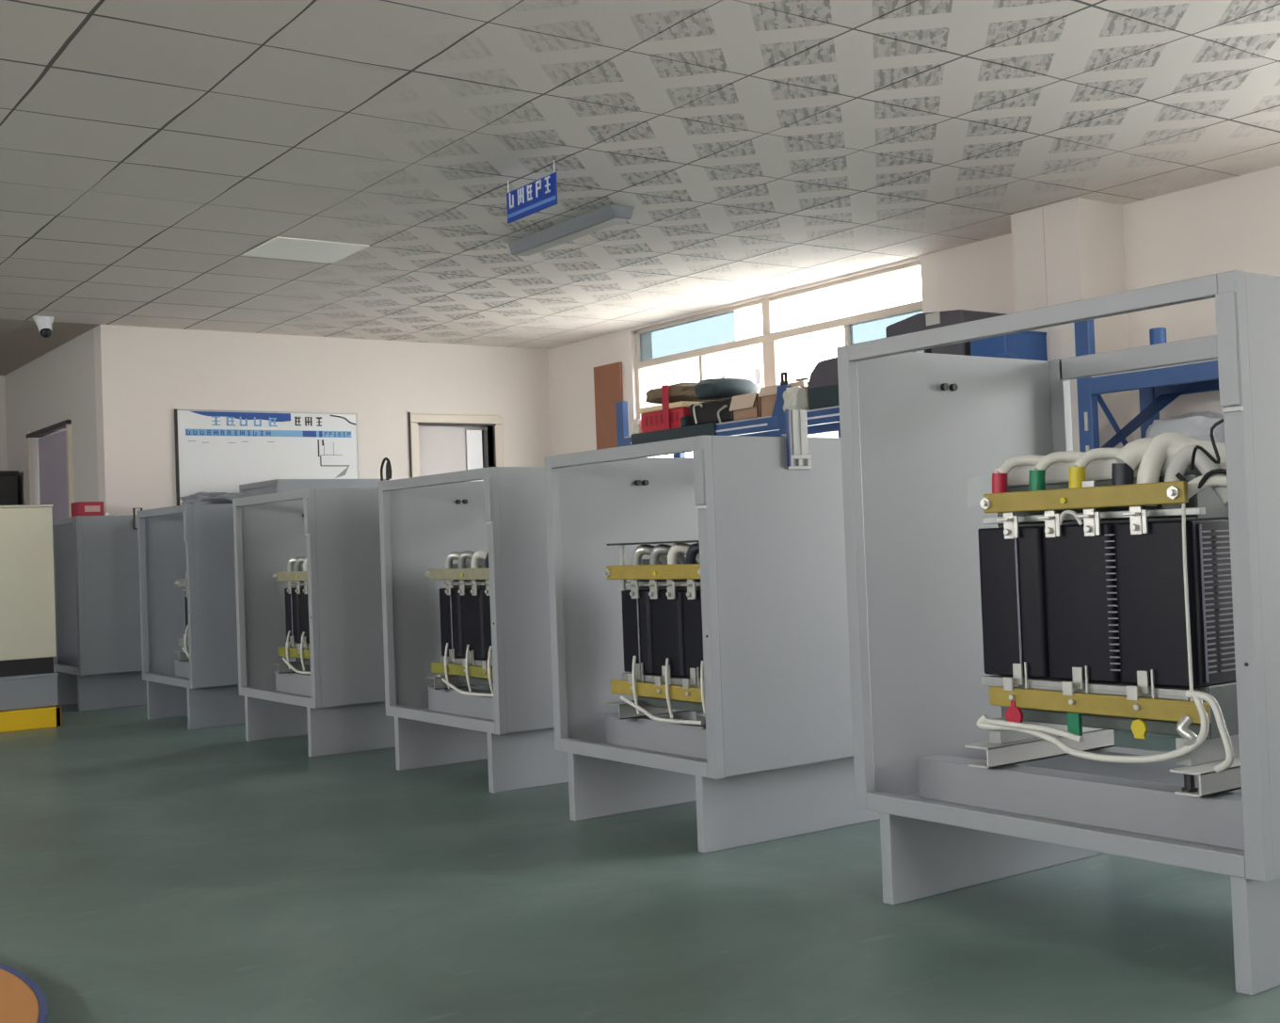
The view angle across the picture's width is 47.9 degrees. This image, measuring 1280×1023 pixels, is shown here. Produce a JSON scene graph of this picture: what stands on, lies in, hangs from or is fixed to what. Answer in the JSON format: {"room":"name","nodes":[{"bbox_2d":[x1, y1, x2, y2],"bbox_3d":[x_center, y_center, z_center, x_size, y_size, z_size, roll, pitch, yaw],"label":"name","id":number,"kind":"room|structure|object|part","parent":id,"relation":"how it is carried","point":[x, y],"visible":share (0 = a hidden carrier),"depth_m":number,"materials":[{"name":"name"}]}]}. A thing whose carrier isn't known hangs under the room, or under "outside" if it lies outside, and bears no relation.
{"room":"electrical training workshop","nodes":[
{"label":"electrical training workshop","id":0,"kind":"room"},
{"bbox_2d":[0,375,7,470],"bbox_3d":[-9.388,0.190,11.736,8.300,2.870,0.200,-1,-2,-35],"label":"wall","id":1,"kind":"structure","parent":0,"point":[3,429],"depth_m":13.95,"materials":[{"name":"paint"}]},
{"bbox_2d":[4,328,98,505],"bbox_3d":[-5.105,0.049,12.699,0.200,2.870,3.200,-1,-2,-35],"label":"wall","id":2,"kind":"structure","parent":0,"point":[57,386],"depth_m":12.32,"materials":[{"name":"paint"}]},
{"bbox_2d":[25,419,73,672],"bbox_3d":[-5.079,0.360,12.573,0.155,2.240,1.470,-1,-2,-35],"label":"door","id":3,"kind":"structure","parent":2,"relation":"in","point":[56,480],"depth_m":12.64,"materials":[{"name":"wood"}]},
{"bbox_2d":[93,324,551,515],"bbox_3d":[-2.536,-0.054,12.441,4.090,2.870,0.200,-1,-2,-35],"label":"wall","id":4,"kind":"structure","parent":0,"point":[143,374],"depth_m":12.11,"materials":[{"name":"paint"}]},
{"bbox_2d":[174,408,359,505],"bbox_3d":[-3.055,-0.217,11.942,1.572,1.232,0.027,-1,-2,-35],"label":"whiteboard","id":5,"kind":"object","parent":4,"relation":"attached to","point":[216,451],"visible":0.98,"depth_m":11.88,"materials":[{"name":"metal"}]},
{"bbox_2d":[188,416,322,443],"bbox_3d":[-3.159,-0.677,11.883,1.150,0.225,0.002,-1,-2,-35],"label":"print","id":6,"kind":"object","parent":5,"relation":"attached to","point":[200,429],"depth_m":11.87},
{"bbox_2d":[335,465,349,478],"bbox_3d":[-2.547,-0.337,12.301,0.140,0.110,0.001,-1,-2,-35],"label":"paper","id":7,"kind":"object","parent":5,"relation":"attached to","point":[341,472],"depth_m":12.30,"materials":[{"name":"paper"}]},
{"bbox_2d":[408,412,503,480],"bbox_3d":[-1.653,0.238,12.996,0.938,2.245,0.175,-1,-2,-35],"label":"door","id":8,"kind":"structure","parent":4,"relation":"in","point":[439,443],"depth_m":12.97,"materials":[{"name":"wood"}]},
{"bbox_3d":[-1.702,0.263,13.055,0.850,2.200,0.020,-1,-2,-35],"label":"panel","id":9,"kind":"part","parent":8,"relation":"part of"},
{"bbox_2d":[0,0,1279,375],"bbox_3d":[-2.316,-1.766,5.134,12.640,0.200,19.300,-1,-2,-35],"label":"ceiling","id":10,"kind":"structure","parent":0,"point":[757,148],"depth_m":6.72,"materials":[{"name":"tile"}]},
{"bbox_2d":[32,315,53,337],"bbox_3d":[-4.437,-1.374,10.735,0.136,0.167,0.147,-1,-2,-35],"label":"security camera","id":11,"kind":"object","parent":10,"relation":"attached to","point":[43,323],"visible":1,"depth_m":10.69,"materials":[{"name":"white plastic"}]},
{"bbox_2d":[243,236,369,263],"bbox_3d":[-2.035,-1.591,8.774,0.580,0.006,0.560,-1,-2,-35],"label":"recessed light","id":12,"kind":"object","parent":10,"relation":"in","point":[280,248],"visible":1,"depth_m":8.75,"materials":[{"name":"plastic"}]},
{"bbox_2d":[506,160,557,223],"bbox_3d":[-0.541,-1.580,7.134,0.009,0.215,0.470,-1,-2,-35],"label":"hanging sign","id":13,"kind":"object","parent":10,"relation":"hanging from","point":[538,195],"visible":1,"depth_m":7.12,"materials":[{"name":"plastic"}]},
{"bbox_2d":[508,204,634,255],"bbox_3d":[-0.418,-1.627,8.389,0.158,0.074,1.120,-1,-2,-35],"label":"tube light","id":14,"kind":"object","parent":10,"relation":"attached to","point":[611,215],"visible":1,"depth_m":8.27,"materials":[{"name":"metal"}]},
{"bbox_2d":[514,218,627,255],"bbox_3d":[-0.417,-1.592,8.389,0.090,0.005,1.080,-1,-2,-35],"label":"diffuser","id":15,"kind":"object","parent":14,"relation":"attached to","point":[593,225],"depth_m":8.35,"materials":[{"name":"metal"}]},
{"bbox_2d":[0,704,1279,1022],"bbox_3d":[-2.201,1.260,5.064,12.640,0.120,19.300,-1,-2,-35],"label":"floor","id":16,"kind":"structure","parent":0,"point":[160,870],"depth_m":3.94,"materials":[{"name":"paint"}]},
{"bbox_2d":[0,470,18,505],"bbox_3d":[-6.272,0.594,13.347,0.870,1.900,0.690,-1,-2,-35],"label":"cupboard","id":17,"kind":"object","parent":16,"relation":"on","point":[8,486],"visible":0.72,"depth_m":13.30,"materials":[{"name":"metal"}]},
{"bbox_2d":[0,963,47,1022],"bbox_3d":[-2.217,1.130,2.763,2.000,0.037,2.000,-1,-2,-35],"label":"platform","id":18,"kind":"object","parent":16,"relation":"on","point":[22,1000],"visible":1,"depth_m":3.22,"materials":[{"name":"orange paint"}]},
{"bbox_2d":[0,504,61,733],"bbox_3d":[-4.192,0.671,9.007,0.905,1.390,0.640,-1,-2,-35],"label":"machine housing","id":19,"kind":"object","parent":16,"relation":"on","point":[28,680],"visible":1,"depth_m":8.93,"materials":[{"name":"beige metal"}]},
{"bbox_3d":[-4.166,1.302,8.988,0.905,0.125,0.630,-1,-2,-35],"label":"foot rail","id":20,"kind":"part","parent":19,"relation":"part of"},
{"bbox_2d":[52,514,146,711],"bbox_3d":[-3.686,0.709,10.433,0.946,1.340,0.800,-1,-2,-35],"label":"enclosure","id":21,"kind":"object","parent":16,"relation":"on","point":[97,663],"visible":0.42,"depth_m":10.01,"materials":[{"name":"grey metal"}]},
{"bbox_3d":[-3.916,0.601,10.760,0.870,1.090,0.008,-1,-2,-35],"label":"panel","id":22,"kind":"part","parent":21,"relation":"part of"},
{"bbox_3d":[-3.836,1.266,10.668,0.930,0.250,0.038,-1,-2,-35],"label":"leg","id":23,"kind":"part","parent":21,"relation":"part of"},
{"bbox_3d":[-4.056,0.594,10.176,0.034,1.093,0.800,-1,-2,-35],"label":"frame","id":24,"kind":"part","parent":21,"relation":"part of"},
{"bbox_3d":[-3.871,0.165,9.867,0.008,0.175,0.045,-1,-2,-35],"label":"hinge plate","id":25,"kind":"part","parent":21,"relation":"part of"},
{"bbox_2d":[70,501,104,516],"bbox_3d":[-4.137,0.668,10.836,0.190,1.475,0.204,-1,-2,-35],"label":"box","id":26,"kind":"object","parent":21,"relation":"on","point":[79,508],"visible":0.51,"depth_m":10.77,"materials":[{"name":"red paint"}]},
{"bbox_3d":[-4.097,-0.021,10.776,0.110,0.045,0.004,-1,-2,-35],"label":"label plate","id":27,"kind":"part","parent":26,"relation":"part of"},
{"bbox_3d":[-3.458,0.568,10.116,0.870,1.090,0.008,-1,-2,-35],"label":"panel","id":28,"kind":"part","parent":21,"relation":"part of","materials":[{"name":"metal"}]},
{"bbox_3d":[-3.488,1.241,10.178,0.930,0.250,0.038,-1,-2,-35],"label":"leg","id":29,"kind":"part","parent":21,"relation":"part of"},
{"bbox_2d":[132,508,142,529],"bbox_3d":[-3.519,0.052,10.091,0.068,0.155,0.028,-1,-2,-35],"label":"strap","id":30,"kind":"object","parent":21,"relation":"hanging from","point":[134,509],"visible":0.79,"depth_m":10.08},
{"bbox_2d":[137,503,245,729],"bbox_3d":[-2.571,0.638,9.191,0.946,1.340,1.000,-1,-2,-35],"label":"enclosure","id":31,"kind":"object","parent":16,"relation":"on","point":[197,540],"visible":0.52,"depth_m":8.68,"materials":[{"name":"grey metal"}]},
{"bbox_3d":[-2.859,0.534,9.600,0.870,1.090,0.008,-1,-2,-35],"label":"panel","id":32,"kind":"part","parent":31,"relation":"part of","materials":[{"name":"metal"}]},
{"bbox_3d":[-2.779,1.199,9.507,0.930,0.250,0.038,-1,-2,-35],"label":"leg","id":33,"kind":"part","parent":31,"relation":"part of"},
{"bbox_3d":[-2.940,0.523,8.934,0.034,1.093,1.000,-1,-2,-35],"label":"frame","id":34,"kind":"part","parent":31,"relation":"part of","materials":[{"name":"metal"}]},
{"bbox_2d":[174,572,189,661],"bbox_3d":[-2.605,0.637,9.108,0.530,0.598,0.585,-1,-2,-35],"label":"transformer","id":35,"kind":"object","parent":31,"relation":"in","point":[184,655],"visible":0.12,"depth_m":9.12,"materials":[{"name":"black metal"}]},
{"bbox_3d":[-2.698,0.090,8.544,0.008,0.175,0.045,-1,-2,-35],"label":"hinge plate","id":36,"kind":"part","parent":31,"relation":"part of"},
{"bbox_2d":[179,491,249,504],"bbox_3d":[-2.630,-0.079,8.874,0.367,0.081,0.445,-1,-2,-35],"label":"crumpled bag","id":37,"kind":"object","parent":31,"relation":"on","point":[199,498],"visible":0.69,"depth_m":8.70,"materials":[{"name":"plastic"}]},
{"bbox_3d":[-2.285,0.493,8.792,0.870,1.090,0.008,-1,-2,-35],"label":"panel","id":38,"kind":"part","parent":31,"relation":"part of","materials":[{"name":"metal"}]},
{"bbox_3d":[-2.315,1.166,8.854,0.930,0.250,0.038,-1,-2,-35],"label":"leg","id":39,"kind":"part","parent":31,"relation":"part of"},
{"bbox_2d":[232,488,395,757],"bbox_3d":[-1.558,0.569,7.851,0.946,1.340,1.080,-1,-2,-35],"label":"enclosure","id":40,"kind":"object","parent":16,"relation":"on","point":[340,707],"visible":0.66,"depth_m":7.34,"materials":[{"name":"grey metal"}]},
{"bbox_3d":[-1.869,0.466,8.293,0.870,1.090,0.008,-1,-2,-35],"label":"panel","id":41,"kind":"part","parent":40,"relation":"part of","materials":[{"name":"metal"}]},
{"bbox_3d":[-1.789,1.131,8.200,0.930,0.250,0.038,-1,-2,-35],"label":"leg","id":42,"kind":"part","parent":40,"relation":"part of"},
{"bbox_3d":[-1.927,0.454,7.594,0.034,1.093,1.080,-1,-2,-35],"label":"frame","id":43,"kind":"part","parent":40,"relation":"part of","materials":[{"name":"metal"}]},
{"bbox_2d":[272,556,310,674],"bbox_3d":[-1.630,0.552,7.804,0.530,0.633,0.665,-1,-2,-35],"label":"transformer","id":44,"kind":"object","parent":40,"relation":"in","point":[296,599],"visible":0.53,"depth_m":7.79,"materials":[{"name":"black metal"}]},
{"bbox_3d":[-1.891,0.554,7.827,0.006,0.314,0.006,-1,-2,-35],"label":"tie rod","id":45,"kind":"part","parent":44,"relation":"part of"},
{"bbox_3d":[-1.662,0.020,7.172,0.008,0.175,0.045,-1,-2,-35],"label":"hinge plate","id":46,"kind":"part","parent":40,"relation":"part of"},
{"bbox_2d":[239,479,386,496],"bbox_3d":[-2.595,0.562,11.509,0.916,1.600,0.820,-1,-2,-35],"label":"panel","id":47,"kind":"object","parent":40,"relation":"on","point":[276,486],"visible":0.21,"depth_m":11.21,"materials":[{"name":"grey metal"}]},
{"bbox_3d":[-2.832,0.454,11.845,0.840,1.350,0.008,-1,-2,-35],"label":"panel","id":48,"kind":"part","parent":47,"relation":"part of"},
{"bbox_3d":[-2.953,0.447,11.261,0.034,1.353,0.820,-1,-2,-35],"label":"frame","id":49,"kind":"part","parent":47,"relation":"part of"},
{"bbox_3d":[-2.766,-0.072,10.947,0.008,0.255,0.045,-1,-2,-35],"label":"hinge plate","id":50,"kind":"part","parent":47,"relation":"part of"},
{"bbox_3d":[-2.362,0.421,11.184,0.840,1.350,0.008,-1,-2,-35],"label":"panel","id":51,"kind":"part","parent":47,"relation":"part of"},
{"bbox_3d":[-1.249,0.423,7.420,0.870,1.090,0.008,-1,-2,-35],"label":"panel","id":52,"kind":"part","parent":40,"relation":"part of","materials":[{"name":"metal"}]},
{"bbox_3d":[-1.279,1.096,7.482,0.930,0.250,0.038,-1,-2,-35],"label":"leg","id":53,"kind":"part","parent":40,"relation":"part of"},
{"bbox_2d":[378,466,568,793],"bbox_3d":[-0.516,0.500,6.575,0.946,1.340,1.070,-1,-2,-35],"label":"enclosure","id":54,"kind":"object","parent":16,"relation":"on","point":[423,520],"visible":0.6,"depth_m":6.34,"materials":[{"name":"grey metal"}]},
{"bbox_2d":[380,457,391,480],"bbox_3d":[-1.182,-0.199,6.731,0.026,0.107,0.111,-1,-2,-35],"label":"cable loop","id":55,"kind":"object","parent":54,"relation":"on","point":[388,465],"visible":0.99,"depth_m":6.72,"materials":[{"name":"black rubber"}]},
{"bbox_3d":[-0.825,0.397,7.012,0.870,1.090,0.008,-1,-2,-35],"label":"panel","id":56,"kind":"part","parent":54,"relation":"part of","materials":[{"name":"metal"}]},
{"bbox_3d":[-0.745,1.063,6.920,0.930,0.250,0.038,-1,-2,-35],"label":"leg","id":57,"kind":"part","parent":54,"relation":"part of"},
{"bbox_3d":[-0.886,0.385,6.318,0.034,1.093,1.070,-1,-2,-35],"label":"frame","id":58,"kind":"part","parent":54,"relation":"part of","materials":[{"name":"metal"}]},
{"bbox_2d":[425,549,493,697],"bbox_3d":[-0.591,0.489,6.531,0.530,0.642,0.705,-1,-2,-35],"label":"transformer","id":59,"kind":"object","parent":54,"relation":"in","point":[464,607],"visible":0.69,"depth_m":6.46,"materials":[{"name":"black metal"}]},
{"bbox_3d":[-0.858,0.497,6.564,0.006,0.332,0.006,-1,-2,-35],"label":"tie rod","id":60,"kind":"part","parent":59,"relation":"part of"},
{"bbox_3d":[-0.624,-0.049,5.899,0.008,0.175,0.045,-1,-2,-35],"label":"hinge plate","id":61,"kind":"part","parent":54,"relation":"part of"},
{"bbox_3d":[-0.211,0.354,6.148,0.870,1.090,0.008,-1,-2,-35],"label":"panel","id":62,"kind":"part","parent":54,"relation":"part of","materials":[{"name":"metal"}]},
{"bbox_3d":[-0.240,1.027,6.210,0.930,0.250,0.038,-1,-2,-35],"label":"leg","id":63,"kind":"part","parent":54,"relation":"part of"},
{"bbox_2d":[593,361,623,449],"bbox_3d":[-0.239,0.000,12.708,0.031,2.600,0.400,-1,-2,-35],"label":"wooden board","id":64,"kind":"object","parent":16,"relation":"on","point":[608,377],"visible":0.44,"depth_m":12.72,"materials":[{"name":"brown wood"}]},
{"bbox_2d":[544,409,879,853],"bbox_3d":[0.328,0.393,5.229,0.946,1.430,0.983,-1,-2,-35],"label":"enclosure","id":65,"kind":"object","parent":16,"relation":"on","point":[773,760],"depth_m":4.85,"materials":[{"name":"grey metal"}]},
{"bbox_3d":[0.047,0.333,5.630,0.870,1.090,0.008,-1,-2,-35],"label":"panel","id":66,"kind":"part","parent":65,"relation":"part of","materials":[{"name":"metal"}]},
{"bbox_3d":[0.127,0.998,5.537,0.930,0.250,0.038,-1,-2,-35],"label":"leg","id":67,"kind":"part","parent":65,"relation":"part of","materials":[{"name":"metal"}]},
{"bbox_3d":[-0.044,0.322,4.978,0.034,1.093,0.967,-1,-2,-35],"label":"frame","id":68,"kind":"part","parent":65,"relation":"part of","materials":[{"name":"metal"}]},
{"bbox_2d":[603,540,705,731],"bbox_3d":[0.253,0.420,5.170,0.530,0.635,0.645,-1,-2,-35],"label":"transformer","id":69,"kind":"object","parent":65,"relation":"in","point":[662,616],"visible":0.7,"depth_m":5.08,"materials":[{"name":"black metal"}]},
{"bbox_3d":[-0.063,0.205,5.261,0.012,0.165,0.020,-1,-2,-35],"label":"post","id":70,"kind":"part","parent":69,"relation":"part of","materials":[{"name":"metal"}]},
{"bbox_3d":[-0.005,0.424,5.189,0.006,0.319,0.006,-1,-2,-35],"label":"tie rod","id":71,"kind":"part","parent":69,"relation":"part of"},
{"bbox_3d":[0.141,0.108,5.103,0.260,0.007,0.540,-1,-2,-35],"label":"plate","id":72,"kind":"part","parent":69,"relation":"part of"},
{"bbox_3d":[0.188,-0.110,4.601,0.008,0.175,0.045,-1,-2,-35],"label":"hinge plate","id":73,"kind":"part","parent":65,"relation":"part of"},
{"bbox_3d":[0.601,0.294,4.849,0.870,1.090,0.008,-1,-2,-35],"label":"panel","id":74,"kind":"part","parent":65,"relation":"part of","materials":[{"name":"metal"}]},
{"bbox_3d":[0.572,0.967,4.911,0.930,0.250,0.038,-1,-2,-35],"label":"leg","id":75,"kind":"part","parent":65,"relation":"part of","materials":[{"name":"metal"}]},
{"bbox_3d":[0.523,-0.240,4.824,0.104,0.200,0.046,-1,-2,-35],"label":"hanging bracket","id":76,"kind":"part","parent":65,"relation":"part of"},
{"bbox_2d":[615,352,1016,457],"bbox_3d":[1.226,0.119,9.838,0.607,2.120,3.920,-1,-2,-35],"label":"storage rack","id":77,"kind":"object","parent":16,"relation":"on","point":[824,420],"visible":0.16,"depth_m":9.98,"materials":[{"name":"blue metal"}]},
{"bbox_3d":[-0.103,0.201,11.241,0.055,2.120,0.090,-1,-2,-35],"label":"post","id":78,"kind":"part","parent":77,"relation":"part of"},
{"bbox_2d":[629,417,641,435],"bbox_3d":[0.002,-0.656,11.167,0.127,0.142,0.123,-1,-2,-35],"label":"bag","id":79,"kind":"object","parent":77,"relation":"on","point":[635,427],"visible":0.46,"depth_m":11.13,"materials":[{"name":"plastic"}]},
{"bbox_2d":[638,384,703,432],"bbox_3d":[0.358,-0.775,10.973,0.540,0.340,0.560,-1,-2,-35],"label":"plastic bin","id":80,"kind":"object","parent":77,"relation":"on","point":[666,415],"visible":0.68,"depth_m":10.75,"materials":[{"name":"red paint"}]},
{"bbox_2d":[640,407,689,432],"bbox_3d":[0.363,-0.685,10.978,0.500,0.160,0.530,-1,-2,-35],"label":"tub","id":81,"kind":"object","parent":80,"relation":"in","point":[652,419],"depth_m":10.82,"materials":[{"name":"red plastic"}]},
{"bbox_2d":[645,382,714,404],"bbox_3d":[0.367,-0.903,10.979,0.522,0.137,0.600,-1,-2,-35],"label":"cloth bundle","id":82,"kind":"object","parent":80,"relation":"on","point":[683,391],"visible":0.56,"depth_m":10.78,"materials":[{"name":"fabric"}]},
{"bbox_2d":[631,422,718,445],"bbox_3d":[0.247,-0.540,10.674,0.043,0.148,1.020,-1,-2,-35],"label":"tarpaulin","id":83,"kind":"object","parent":77,"relation":"hanging from","point":[705,429],"visible":0.67,"depth_m":10.62,"materials":[{"name":"fabric"}]},
{"bbox_3d":[0.341,0.192,11.557,0.055,2.120,0.090,-1,-2,-35],"label":"post","id":84,"kind":"part","parent":77,"relation":"part of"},
{"bbox_2d":[680,415,690,427],"bbox_3d":[0.355,-0.663,10.586,0.142,0.092,0.045,-1,-2,-35],"label":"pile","id":85,"kind":"object","parent":77,"relation":"on","point":[684,421],"visible":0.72,"depth_m":10.55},
{"bbox_2d":[689,398,733,425],"bbox_3d":[0.691,-0.713,10.482,0.539,0.172,0.500,-1,-2,-35],"label":"tool case","id":86,"kind":"object","parent":77,"relation":"on","point":[718,411],"visible":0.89,"depth_m":10.34,"materials":[{"name":"black plastic"}]},
{"bbox_3d":[0.424,-0.710,10.425,0.037,0.143,0.111,-1,-2,-35],"label":"handle","id":87,"kind":"part","parent":86,"relation":"part of","materials":[{"name":"metal"}]},
{"bbox_3d":[0.588,-0.690,10.194,0.037,0.120,0.114,-1,-2,-35],"label":"handle","id":88,"kind":"part","parent":86,"relation":"part of","materials":[{"name":"metal"}]},
{"bbox_2d":[694,377,759,400],"bbox_3d":[0.644,-0.900,10.572,0.508,0.147,0.340,-1,-2,-35],"label":"sack","id":89,"kind":"object","parent":86,"relation":"on","point":[711,389],"visible":0.8,"depth_m":10.41,"materials":[{"name":"fabric"}]},
{"bbox_2d":[729,380,804,420],"bbox_3d":[0.899,-0.780,10.148,0.495,0.270,0.270,-1,-2,-35],"label":"cardboard box","id":90,"kind":"object","parent":77,"relation":"on","point":[744,407],"visible":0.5,"depth_m":10.01,"materials":[{"name":"cardboard"}]},
{"bbox_2d":[758,382,809,416],"bbox_3d":[1.064,-0.785,9.965,0.479,0.260,0.200,-1,-2,-35],"label":"cardboard box","id":91,"kind":"object","parent":77,"relation":"on","point":[768,395],"visible":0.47,"depth_m":9.86,"materials":[{"name":"cardboard"}]},
{"bbox_2d":[780,371,788,385],"bbox_3d":[0.971,-0.892,9.702,0.056,0.090,0.056,-1,-2,-35],"label":"shackle","id":92,"kind":"object","parent":77,"relation":"on","point":[783,376],"visible":1,"depth_m":9.68,"materials":[{"name":"metal"}]},
{"bbox_3d":[1.010,0.168,9.676,0.055,2.030,0.090,-1,-2,-35],"label":"post","id":93,"kind":"part","parent":77,"relation":"part of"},
{"bbox_2d":[782,385,807,411],"bbox_3d":[1.032,-0.749,9.570,0.150,0.168,0.139,-1,-2,-35],"label":"wrapped bundle","id":94,"kind":"object","parent":77,"relation":"on","point":[794,397],"visible":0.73,"depth_m":9.52,"materials":[{"name":"plastic"}]},
{"bbox_2d":[795,356,839,410],"bbox_3d":[1.464,-0.847,9.424,0.560,0.329,0.709,-1,-2,-35],"label":"crate","id":95,"kind":"object","parent":77,"relation":"on","point":[823,386],"visible":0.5,"depth_m":9.36,"materials":[{"name":"plastic"}]},
{"bbox_3d":[1.071,-0.873,9.520,0.030,0.015,0.100,-1,-2,-35],"label":"handle","id":96,"kind":"part","parent":95,"relation":"part of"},
{"bbox_2d":[807,356,838,389],"bbox_3d":[1.492,-0.914,9.400,0.540,0.199,0.631,-1,-2,-35],"label":"drape","id":97,"kind":"object","parent":95,"relation":"hanging from","point":[824,375],"depth_m":9.34,"materials":[{"name":"grey fabric"}]},
{"bbox_3d":[1.454,0.159,9.992,0.055,2.030,0.090,-1,-2,-35],"label":"post","id":98,"kind":"part","parent":77,"relation":"part of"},
{"bbox_2d":[885,309,1006,355],"bbox_3d":[1.902,-0.959,8.801,0.506,0.490,0.620,-1,-2,-35],"label":"crate","id":99,"kind":"object","parent":77,"relation":"on","point":[919,322],"visible":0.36,"depth_m":8.55,"materials":[{"name":"plastic"}]},
{"bbox_3d":[1.746,-1.148,8.583,0.006,0.070,0.110,-1,-2,-35],"label":"label plate","id":100,"kind":"part","parent":99,"relation":"part of","materials":[{"name":"grey paint"}]},
{"bbox_3d":[2.115,0.106,8.120,0.055,2.000,0.090,-1,-2,-35],"label":"post","id":101,"kind":"part","parent":77,"relation":"part of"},
{"bbox_2d":[970,330,1047,360],"bbox_3d":[2.189,-0.884,8.387,0.490,0.300,0.270,-1,-2,-35],"label":"plastic crate","id":102,"kind":"object","parent":77,"relation":"on","point":[1029,344],"visible":0.31,"depth_m":8.25,"materials":[{"name":"plastic"}]},
{"bbox_2d":[836,270,1279,995],"bbox_3d":[1.309,0.272,3.778,0.946,1.530,1.218,-1,-2,-35],"label":"enclosure","id":103,"kind":"object","parent":16,"relation":"on","point":[924,436],"visible":0.91,"depth_m":3.98,"materials":[{"name":"grey metal"}]},
{"bbox_3d":[0.958,0.172,4.275,0.870,1.280,0.008,-1,-2,-35],"label":"panel","id":104,"kind":"part","parent":103,"relation":"part of","materials":[{"name":"metal"}]},
{"bbox_3d":[1.046,0.932,4.174,0.930,0.250,0.038,-1,-2,-35],"label":"leg","id":105,"kind":"part","parent":103,"relation":"part of","materials":[{"name":"metal"}]},
{"bbox_2d":[964,418,1241,798],"bbox_3d":[1.297,0.222,3.696,0.530,0.877,0.815,-1,-2,-35],"label":"transformer","id":106,"kind":"object","parent":103,"relation":"in","point":[1107,603],"visible":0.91,"depth_m":3.55,"materials":[{"name":"black metal"}]},
{"bbox_3d":[0.993,0.228,3.780,0.006,0.413,0.006,-1,-2,-35],"label":"tie rod","id":107,"kind":"part","parent":106,"relation":"part of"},
{"bbox_2d":[993,453,1201,486],"bbox_3d":[1.219,-0.106,3.752,0.220,0.055,0.580,-1,-2,-35],"label":"cables","id":108,"kind":"object","parent":106,"relation":"on","point":[1057,474],"depth_m":3.67,"materials":[{"name":"white plastic"}]},
{"bbox_3d":[1.676,0.139,4.045,0.034,1.280,1.218,-1,-2,-35],"label":"frame","id":109,"kind":"part","parent":103,"relation":"part of","materials":[{"name":"metal"}]},
{"bbox_3d":[1.242,-0.343,3.043,0.008,0.240,0.045,-1,-2,-35],"label":"hinge plate","id":110,"kind":"part","parent":103,"relation":"part of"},
{"bbox_3d":[1.652,0.889,3.321,0.930,0.250,0.038,-1,-2,-35],"label":"leg","id":111,"kind":"part","parent":103,"relation":"part of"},
{"bbox_3d":[1.657,0.123,3.290,0.870,1.280,0.008,-1,-2,-35],"label":"panel","id":112,"kind":"part","parent":103,"relation":"part of","materials":[{"name":"metal"}]},
{"bbox_2d":[1073,319,1219,452],"bbox_3d":[3.310,-0.031,6.987,0.610,2.130,2.350,-1,-2,-35],"label":"storage rack","id":113,"kind":"object","parent":16,"relation":"on","point":[1158,387],"visible":0.26,"depth_m":7.74,"materials":[{"name":"blue metal"}]},
{"bbox_3d":[2.437,0.020,7.751,0.055,2.130,0.090,-1,-2,-35],"label":"post","id":114,"kind":"part","parent":113,"relation":"part of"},
{"bbox_3d":[2.887,0.175,8.063,0.055,1.800,0.090,-1,-2,-35],"label":"post","id":115,"kind":"part","parent":113,"relation":"part of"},
{"bbox_2d":[1149,327,1167,345],"bbox_3d":[2.749,-0.853,7.618,0.260,0.220,0.280,-1,-2,-35],"label":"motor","id":116,"kind":"object","parent":113,"relation":"on","point":[1157,335],"visible":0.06,"depth_m":7.54,"materials":[{"name":"blue paint"}]},
{"bbox_2d":[1145,411,1225,443],"bbox_3d":[2.857,-0.405,7.456,0.351,0.223,0.497,-1,-2,-35],"label":"plastic bag","id":117,"kind":"object","parent":113,"relation":"on","point":[1197,425],"visible":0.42,"depth_m":7.32,"materials":[{"name":"white"}]},
{"bbox_2d":[547,165,1279,457],"bbox_3d":[3.704,-0.407,7.377,0.220,2.870,15.700,-1,-2,-35],"label":"wall","id":118,"kind":"structure","parent":0,"point":[1230,224],"depth_m":8.30,"materials":[{"name":"paint"}]},
{"bbox_2d":[634,260,922,419],"bbox_3d":[0.992,-0.609,11.096,0.080,2.050,3.400,-1,-2,-35],"label":"window","id":119,"kind":"structure","parent":118,"relation":"in","point":[700,336],"depth_m":11.23,"materials":[{"name":"metal"}]},
{"bbox_3d":[0.379,-1.440,11.935,0.006,0.245,1.290,-1,-2,-35],"label":"pane","id":120,"kind":"part","parent":119,"relation":"part of","materials":[{"name":"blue glass"}]},
{"bbox_3d":[1.756,-0.520,10.026,0.006,1.665,0.740,-1,-2,-35],"label":"pane","id":121,"kind":"part","parent":119,"relation":"part of","materials":[{"name":"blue glass"}]},
{"bbox_2d":[1010,197,1133,451],"bbox_3d":[2.562,-0.339,8.441,0.410,2.870,0.480,-1,-2,-35],"label":"wall pier","id":122,"kind":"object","parent":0,"point":[1073,249],"visible":0.36,"depth_m":8.29,"materials":[{"name":"paint"}]},
{"label":"outside","id":123,"kind":"structure","parent":0,"visible":0},
{"bbox_3d":[2.407,1.443,13.914,100.000,0.170,100.000,-1,-2,-35],"label":"ground","id":124,"kind":"structure","parent":123,"visible":0},
{"bbox_2d":[653,337,835,457],"bbox_3d":[-1.593,-0.979,45.320,2.030,6.150,20.400,-1,-2,-35],"label":"building","id":125,"kind":"structure","parent":124,"relation":"on","point":[800,356],"depth_m":37.50,"materials":[{"name":"white"}]}
]}

